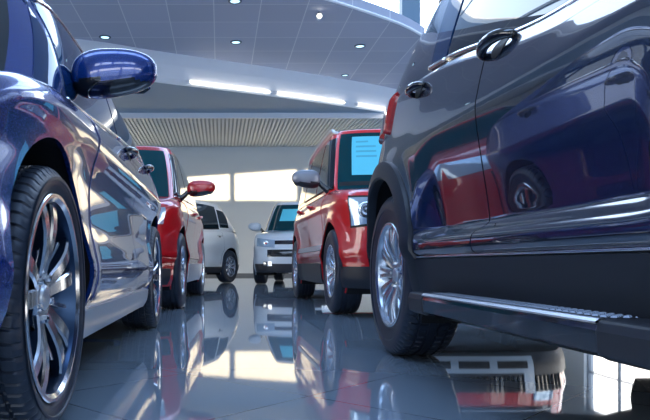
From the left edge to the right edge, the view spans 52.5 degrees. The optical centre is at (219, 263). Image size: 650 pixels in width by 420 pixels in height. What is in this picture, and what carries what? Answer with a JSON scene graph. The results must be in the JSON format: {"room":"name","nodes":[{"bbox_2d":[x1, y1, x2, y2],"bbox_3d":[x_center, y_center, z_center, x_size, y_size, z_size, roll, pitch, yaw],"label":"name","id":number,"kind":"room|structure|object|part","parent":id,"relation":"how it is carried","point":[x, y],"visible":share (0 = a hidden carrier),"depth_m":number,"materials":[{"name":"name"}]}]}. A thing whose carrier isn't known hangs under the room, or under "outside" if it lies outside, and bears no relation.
{"room":"car showroom","nodes":[
{"label":"car showroom","id":0,"kind":"room"},
{"bbox_2d":[44,0,424,88],"bbox_3d":[-0.059,-5.105,14.379,24.911,0.250,6.021,0,0,-27],"label":"ceiling","id":1,"kind":"structure","parent":0,"point":[281,34],"depth_m":13.76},
{"bbox_2d":[99,35,110,39],"bbox_3d":[-2.523,-4.970,14.150,0.260,0.020,0.260,0,0,0],"label":"recessed light","id":2,"kind":"object","parent":1,"relation":"in","point":[105,37],"visible":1,"depth_m":14.14,"materials":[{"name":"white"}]},
{"bbox_2d":[228,0,241,3],"bbox_3d":[0.284,-4.970,12.213,0.260,0.020,0.260,0,0,0],"label":"recessed light","id":3,"kind":"object","parent":1,"relation":"in","point":[229,1],"visible":1,"depth_m":12.22,"materials":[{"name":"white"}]},
{"bbox_2d":[230,40,241,43],"bbox_3d":[0.359,-4.970,14.469,0.260,0.020,0.260,0,0,0],"label":"recessed light","id":4,"kind":"object","parent":1,"relation":"in","point":[232,41],"visible":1,"depth_m":14.45,"materials":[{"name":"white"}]},
{"bbox_2d":[316,12,321,19],"bbox_3d":[1.956,-4.902,12.751,0.110,0.155,0.130,0,0,0],"label":"spotlight","id":5,"kind":"object","parent":1,"relation":"hanging from","point":[319,16],"visible":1,"depth_m":12.69,"materials":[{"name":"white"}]},
{"bbox_2d":[354,44,365,47],"bbox_3d":[3.198,-4.970,14.734,0.260,0.020,0.260,0,0,0],"label":"recessed light","id":6,"kind":"object","parent":1,"relation":"in","point":[357,45],"visible":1,"depth_m":14.71,"materials":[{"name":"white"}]},
{"bbox_2d":[325,0,421,35],"bbox_3d":[0.895,-5.010,13.310,25.505,0.060,3.489,0,0,-40],"label":"trim","id":7,"kind":"structure","parent":1,"relation":"attached to","point":[332,1],"depth_m":12.94,"materials":[{"name":"white"}]},
{"bbox_2d":[399,0,419,23],"bbox_3d":[0.500,-6.705,17.150,21.000,2.950,0.300,0,0,0],"label":"window","id":8,"kind":"structure","parent":1,"relation":"attached to","point":[410,9],"depth_m":17.00,"materials":[{"name":"blue glass"}]},
{"bbox_2d":[158,146,320,272],"bbox_3d":[0.500,-2.030,22.950,21.600,4.900,0.300,0,0,0],"label":"wall","id":9,"kind":"structure","parent":0,"point":[250,181],"depth_m":22.80,"materials":[{"name":"white paint"}]},
{"bbox_2d":[187,80,272,93],"bbox_3d":[0.275,-4.340,15.832,2.339,0.070,0.098,0,0,-24],"label":"strip light","id":10,"kind":"object","parent":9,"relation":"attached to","point":[188,81],"visible":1,"depth_m":15.79,"materials":[{"name":"white plastic"}]},
{"bbox_2d":[75,39,396,112],"bbox_3d":[0.184,-4.678,16.963,22.108,0.804,2.233,0,0,-27],"label":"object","id":11,"kind":"structure","parent":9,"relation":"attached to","point":[172,68],"depth_m":16.18,"materials":[{"name":"white paint"}]},
{"bbox_2d":[112,82,381,112],"bbox_3d":[-2.650,-4.330,15.470,14.700,0.100,5.560,0,0,0],"label":"ceiling soffit","id":12,"kind":"structure","parent":11,"relation":"attached to","point":[161,98],"depth_m":17.31,"materials":[{"name":"grey paint"}]},
{"bbox_2d":[205,273,291,275],"bbox_3d":[0.500,0.375,22.785,21.000,0.090,0.030,0,0,0],"label":"baseboard","id":13,"kind":"structure","parent":9,"relation":"attached to","point":[238,274],"depth_m":22.77,"materials":[{"name":"grey"}]},
{"bbox_2d":[275,91,346,103],"bbox_3d":[2.400,-4.340,16.855,2.290,0.070,0.098,0,0,-27],"label":"strip light","id":14,"kind":"object","parent":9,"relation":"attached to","point":[276,92],"visible":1,"depth_m":16.80,"materials":[{"name":"white plastic"}]},
{"bbox_2d":[355,103,384,109],"bbox_3d":[4.260,-4.340,17.852,1.342,0.070,0.099,0,0,-30],"label":"strip light","id":15,"kind":"object","parent":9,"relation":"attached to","point":[356,104],"visible":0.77,"depth_m":17.71,"materials":[{"name":"white plastic"}]},
{"bbox_2d":[123,119,382,146],"bbox_3d":[0.500,-4.230,20.555,21.000,0.200,4.490,0,0,0],"label":"ceiling","id":16,"kind":"structure","parent":0,"point":[144,132],"depth_m":20.10,"materials":[{"name":"silver metal"}]},
{"bbox_2d":[120,113,383,118],"bbox_3d":[0.500,-4.255,18.280,21.000,0.250,0.060,0,0,0],"label":"trim","id":17,"kind":"structure","parent":16,"relation":"attached to","point":[123,115],"depth_m":18.25,"materials":[{"name":"white"}]},
{"bbox_2d":[58,276,649,419],"bbox_3d":[0.500,0.520,6.900,21.600,0.200,32.400,0,0,0],"label":"floor","id":18,"kind":"structure","parent":0,"point":[242,348],"depth_m":2.50,"materials":[{"name":"tile"}]},
{"bbox_2d":[0,0,161,419],"bbox_3d":[-1.305,-0.338,2.957,2.155,1.513,4.387,0,0,0],"label":"car","id":19,"kind":"object","parent":18,"relation":"on","point":[81,252],"visible":1,"depth_m":1.89,"materials":[{"name":"blue paint"}]},
{"bbox_3d":[-0.593,-0.772,2.637,0.195,0.472,1.027,0,0,0],"label":"window trim","id":20,"kind":"part","parent":19,"relation":"part of","materials":[{"name":"silver metal"}]},
{"bbox_3d":[-0.459,-0.241,2.645,0.124,0.726,1.042,0,0,0],"label":"door","id":21,"kind":"part","parent":19,"relation":"part of","materials":[{"name":"blue paint"}]},
{"bbox_2d":[71,48,156,98],"bbox_3d":[-0.454,-0.646,2.330,0.449,0.265,0.125,0,0,0],"label":"mirror","id":22,"kind":"object","parent":19,"relation":"attached to","point":[103,73],"depth_m":2.29,"materials":[{"name":"blue paint"}]},
{"bbox_3d":[-0.575,-0.814,3.614,0.162,0.395,0.838,0,0,0],"label":"window trim","id":23,"kind":"part","parent":19,"relation":"part of","materials":[{"name":"silver metal"}]},
{"bbox_3d":[-0.413,-0.530,3.050,0.057,0.039,0.210,0,0,0],"label":"door handle","id":24,"kind":"part","parent":19,"relation":"part of","materials":[{"name":"black"}]},
{"bbox_3d":[-0.470,-0.268,3.625,0.150,0.779,0.902,0,0,0],"label":"door","id":25,"kind":"part","parent":19,"relation":"part of","materials":[{"name":"blue paint"}]},
{"bbox_3d":[-0.435,-0.591,3.980,0.057,0.040,0.190,0,0,0],"label":"door handle","id":26,"kind":"part","parent":19,"relation":"part of","materials":[{"name":"black"}]},
{"bbox_2d":[136,146,214,307],"bbox_3d":[-1.273,-0.461,7.486,2.345,1.758,4.296,0,0,-4],"label":"car","id":27,"kind":"object","parent":18,"relation":"on","point":[180,226],"visible":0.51,"depth_m":6.68,"materials":[{"name":"red paint"}]},
{"bbox_3d":[-0.362,-0.361,7.101,0.128,0.684,0.912,0,0,3],"label":"door","id":28,"kind":"part","parent":27,"relation":"part of","materials":[{"name":"red paint"}]},
{"bbox_3d":[-0.323,-0.384,8.026,0.161,0.731,0.922,0,0,3],"label":"door","id":29,"kind":"part","parent":27,"relation":"part of","materials":[{"name":"red paint"}]},
{"bbox_2d":[180,180,214,200],"bbox_3d":[-0.268,-0.754,6.796,0.437,0.262,0.135,0,0,0],"label":"mirror","id":30,"kind":"object","parent":27,"relation":"attached to","point":[197,188],"depth_m":6.75,"materials":[{"name":"red paint"}]},
{"bbox_2d":[195,199,238,282],"bbox_3d":[-1.200,-0.489,13.575,2.432,1.815,4.691,0,0,36],"label":"car","id":31,"kind":"object","parent":18,"relation":"on","point":[221,244],"visible":0.21,"depth_m":14.04,"materials":[{"name":"white paint"}]},
{"bbox_3d":[-0.199,-0.372,13.711,0.136,0.745,0.968,0,0,30],"label":"door","id":32,"kind":"part","parent":31,"relation":"part of","materials":[{"name":"white paint"}]},
{"bbox_2d":[248,201,298,283],"bbox_3d":[2.080,-0.508,14.726,2.455,1.853,4.724,0,0,19],"label":"car","id":33,"kind":"object","parent":18,"relation":"on","point":[273,247],"visible":0.52,"depth_m":12.97,"materials":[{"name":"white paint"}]},
{"bbox_2d":[248,223,264,231],"bbox_3d":[0.836,-0.769,14.233,0.434,0.294,0.123,0,0,13],"label":"mirror","id":34,"kind":"object","parent":33,"relation":"attached to","point":[252,226],"depth_m":14.20,"materials":[{"name":"white paint"}]},
{"bbox_2d":[263,262,271,265],"bbox_3d":[0.933,-0.003,12.686,0.200,0.086,0.027,0,0,38],"label":"fog lamp","id":35,"kind":"object","parent":33,"relation":"attached to","point":[264,263],"depth_m":12.68,"materials":[{"name":"white glass"}]},
{"bbox_2d":[267,249,292,256],"bbox_3d":[1.487,-0.212,12.526,1.164,0.141,0.124,0,0,13],"label":"grille","id":36,"kind":"object","parent":33,"relation":"attached to","point":[270,252],"depth_m":12.57,"materials":[{"name":"black plastic"}]},
{"bbox_2d":[275,240,292,243],"bbox_3d":[1.500,-0.424,12.583,0.875,0.080,0.078,0,0,13],"label":"grille","id":37,"kind":"object","parent":33,"relation":"attached to","point":[276,241],"depth_m":12.63,"materials":[{"name":"black plastic"}]},
{"bbox_2d":[292,129,381,312],"bbox_3d":[1.835,-0.483,6.747,2.310,1.804,4.176,0,0,0],"label":"car","id":38,"kind":"object","parent":18,"relation":"on","point":[330,233],"visible":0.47,"depth_m":5.98,"materials":[{"name":"red paint"}]},
{"bbox_3d":[0.980,-0.363,7.320,0.135,0.689,0.912,0,0,0],"label":"door","id":39,"kind":"part","parent":38,"relation":"part of","materials":[{"name":"red paint"}]},
{"bbox_2d":[292,170,328,193],"bbox_3d":[0.883,-0.759,6.081,0.406,0.262,0.122,0,0,0],"label":"mirror","id":40,"kind":"object","parent":38,"relation":"attached to","point":[311,179],"depth_m":6.04,"materials":[{"name":"grey plastic"}]},
{"bbox_3d":[0.984,-0.355,6.420,0.114,0.672,0.872,0,0,0],"label":"door","id":41,"kind":"part","parent":38,"relation":"part of","materials":[{"name":"red paint"}]},
{"bbox_3d":[1.164,-1.310,7.359,0.070,0.151,1.914,0,0,0],"label":"roof rail","id":42,"kind":"part","parent":38,"relation":"part of","materials":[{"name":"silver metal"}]},
{"bbox_3d":[1.107,-0.407,4.862,0.130,0.130,0.008,0,0,0],"label":"headlamp bulb","id":43,"kind":"part","parent":38,"relation":"part of","materials":[{"name":"white metal"}]},
{"bbox_2d":[366,0,649,370],"bbox_3d":[1.630,-0.452,1.713,2.291,1.741,4.448,0,0,-5],"label":"car","id":44,"kind":"object","parent":18,"relation":"on","point":[509,190],"visible":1,"depth_m":1.68,"materials":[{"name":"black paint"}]},
{"bbox_2d":[379,92,397,143],"bbox_3d":[0.854,-0.734,3.261,0.099,0.211,0.307,0,0,9],"label":"tail lamp","id":45,"kind":"object","parent":44,"relation":"attached to","point":[386,120],"depth_m":3.11,"materials":[{"name":"red plastic"}]},
{"bbox_3d":[0.788,-0.165,3.004,0.136,0.613,1.028,0,0,5],"label":"wheel arch trim","id":46,"kind":"part","parent":44,"relation":"part of","materials":[{"name":"black plastic"}]},
{"bbox_3d":[0.793,-0.722,2.655,0.057,0.035,0.181,0,0,0],"label":"door handle","id":47,"kind":"part","parent":44,"relation":"part of","materials":[{"name":"black"}]},
{"bbox_3d":[0.850,-0.782,2.526,0.018,0.036,0.174,0,0,0],"label":"window trim","id":48,"kind":"part","parent":44,"relation":"part of","materials":[{"name":"silver metal"}]},
{"bbox_3d":[0.806,-0.416,2.340,0.140,0.767,0.783,0,0,0],"label":"door","id":49,"kind":"part","parent":44,"relation":"part of","materials":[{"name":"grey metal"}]},
{"bbox_3d":[0.782,-0.638,1.858,0.059,0.046,0.202,0,0,-5],"label":"door handle","id":50,"kind":"part","parent":44,"relation":"part of","materials":[{"name":"black"}]},
{"bbox_3d":[0.850,-0.699,1.935,0.018,0.160,0.951,0,0,0],"label":"window trim","id":51,"kind":"part","parent":44,"relation":"part of","materials":[{"name":"silver metal"}]},
{"bbox_3d":[0.794,-0.355,1.390,0.094,0.646,1.104,0,0,1],"label":"door","id":52,"kind":"part","parent":44,"relation":"part of","materials":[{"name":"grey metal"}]},
{"bbox_2d":[339,181,369,185],"bbox_3d":[1.835,-0.734,5.875,1.474,0.044,0.178,0,0,0],"label":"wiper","id":53,"kind":"object","parent":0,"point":[341,183],"depth_m":5.87,"materials":[{"name":"black"}]}
]}

